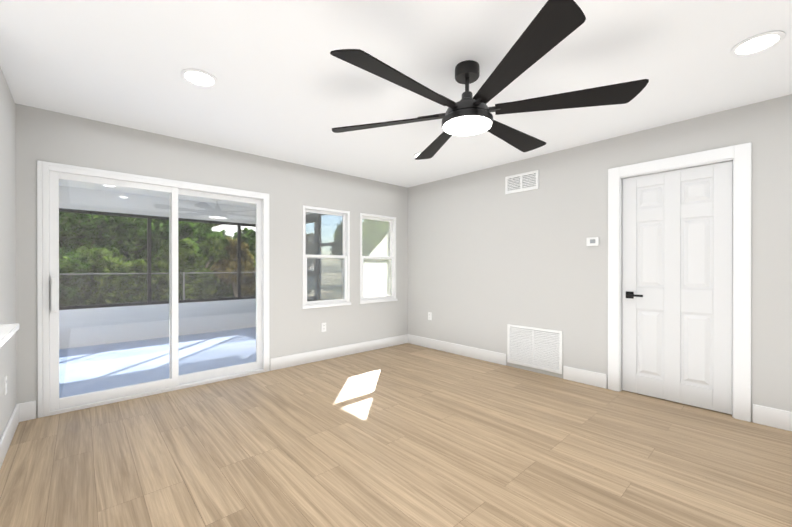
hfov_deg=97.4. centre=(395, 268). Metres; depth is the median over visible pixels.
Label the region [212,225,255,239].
sky
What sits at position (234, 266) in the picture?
tree
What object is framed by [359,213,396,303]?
window
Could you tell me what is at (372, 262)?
tree
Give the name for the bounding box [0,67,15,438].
wall
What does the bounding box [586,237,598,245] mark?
thermostat
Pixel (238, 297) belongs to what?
screen frame
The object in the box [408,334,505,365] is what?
baseboard
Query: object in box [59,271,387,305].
fence
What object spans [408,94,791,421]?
wall
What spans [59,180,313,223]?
ceiling
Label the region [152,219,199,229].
tree
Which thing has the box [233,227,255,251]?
tree
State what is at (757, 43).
recessed light
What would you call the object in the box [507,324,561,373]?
air vent
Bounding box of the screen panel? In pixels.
[59,212,341,305]
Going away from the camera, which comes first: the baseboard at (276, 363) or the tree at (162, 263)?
the baseboard at (276, 363)
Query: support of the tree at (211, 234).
on the ground
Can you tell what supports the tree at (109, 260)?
on the ground
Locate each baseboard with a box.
[0,404,18,468]
[16,401,35,421]
[270,334,407,370]
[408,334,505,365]
[563,366,606,388]
[752,404,791,430]
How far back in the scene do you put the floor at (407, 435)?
2.18 m
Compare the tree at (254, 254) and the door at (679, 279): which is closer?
the door at (679, 279)
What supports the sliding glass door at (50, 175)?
attached to the wall at (290, 188)
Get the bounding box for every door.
[37,160,269,417]
[608,142,751,421]
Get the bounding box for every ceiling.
[0,0,791,187]
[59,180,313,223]
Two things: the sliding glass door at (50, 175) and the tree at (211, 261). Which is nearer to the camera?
the sliding glass door at (50, 175)
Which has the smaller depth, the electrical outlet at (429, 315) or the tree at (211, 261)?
the electrical outlet at (429, 315)
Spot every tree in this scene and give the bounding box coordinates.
[59,212,137,260]
[59,247,92,305]
[61,246,145,305]
[110,216,164,260]
[133,257,181,301]
[134,221,203,266]
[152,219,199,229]
[163,235,231,299]
[166,223,213,242]
[182,255,244,298]
[195,229,231,245]
[209,237,255,296]
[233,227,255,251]
[249,242,255,259]
[362,221,387,270]
[362,236,387,296]
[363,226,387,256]
[370,223,387,243]
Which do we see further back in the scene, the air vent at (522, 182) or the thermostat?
the air vent at (522, 182)
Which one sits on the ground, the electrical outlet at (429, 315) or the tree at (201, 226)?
the tree at (201, 226)
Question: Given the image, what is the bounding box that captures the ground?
[363,285,385,296]
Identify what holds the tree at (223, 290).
on the ground
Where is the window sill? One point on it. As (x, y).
(8, 332)
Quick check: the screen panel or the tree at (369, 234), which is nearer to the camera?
the screen panel
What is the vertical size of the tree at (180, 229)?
3.104 m
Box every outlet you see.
[4,375,6,395]
[321,322,325,331]
[428,312,431,319]
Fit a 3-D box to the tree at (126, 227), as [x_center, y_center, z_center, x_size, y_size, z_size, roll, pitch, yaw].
[-8.998,-0.430,11.718,2.943,3.446,2.659,0,0,-42]
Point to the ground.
(376, 291)
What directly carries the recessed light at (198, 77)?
in the ceiling at (288, 87)
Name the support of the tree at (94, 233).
on the ground
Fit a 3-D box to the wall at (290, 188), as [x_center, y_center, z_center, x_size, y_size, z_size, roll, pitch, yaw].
[-1.362,-0.046,4.189,4.380,2.440,0.180,0,0,-42]
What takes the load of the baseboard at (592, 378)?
attached to the wall at (489, 259)
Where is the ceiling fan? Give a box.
[330,0,648,159]
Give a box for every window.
[302,205,350,308]
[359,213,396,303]
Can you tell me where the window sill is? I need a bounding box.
[0,323,18,347]
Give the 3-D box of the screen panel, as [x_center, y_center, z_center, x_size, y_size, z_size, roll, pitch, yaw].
[-3.270,-0.137,4.706,4.250,1.420,3.110,0,0,-42]
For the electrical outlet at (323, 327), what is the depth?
4.45 m
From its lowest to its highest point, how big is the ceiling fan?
0.392 m
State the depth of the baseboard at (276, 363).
4.55 m
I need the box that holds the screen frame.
[59,208,341,309]
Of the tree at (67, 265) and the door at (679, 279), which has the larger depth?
the tree at (67, 265)
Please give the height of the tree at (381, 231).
4.331 m
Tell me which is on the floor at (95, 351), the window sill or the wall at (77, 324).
the wall at (77, 324)
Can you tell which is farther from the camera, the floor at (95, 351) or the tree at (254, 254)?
the tree at (254, 254)
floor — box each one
[0,343,791,526]
[59,327,255,397]
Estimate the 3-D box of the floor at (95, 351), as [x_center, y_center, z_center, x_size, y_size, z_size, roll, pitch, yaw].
[-3.294,1.258,4.735,4.430,0.110,3.220,0,0,-42]
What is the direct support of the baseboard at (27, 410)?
attached to the wall at (290, 188)
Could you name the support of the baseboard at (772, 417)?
attached to the wall at (489, 259)
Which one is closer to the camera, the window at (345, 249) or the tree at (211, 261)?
the window at (345, 249)
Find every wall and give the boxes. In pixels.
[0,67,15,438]
[15,103,407,417]
[59,299,255,348]
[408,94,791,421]
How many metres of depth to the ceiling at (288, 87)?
2.19 m
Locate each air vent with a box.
[505,170,538,193]
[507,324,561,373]
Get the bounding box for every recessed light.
[180,68,217,86]
[730,31,785,55]
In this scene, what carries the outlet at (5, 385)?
attached to the wall at (7, 229)
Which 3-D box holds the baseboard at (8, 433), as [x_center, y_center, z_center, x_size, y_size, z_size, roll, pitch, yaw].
[-2.499,1.109,2.228,0.015,0.140,1.170,0,0,-42]

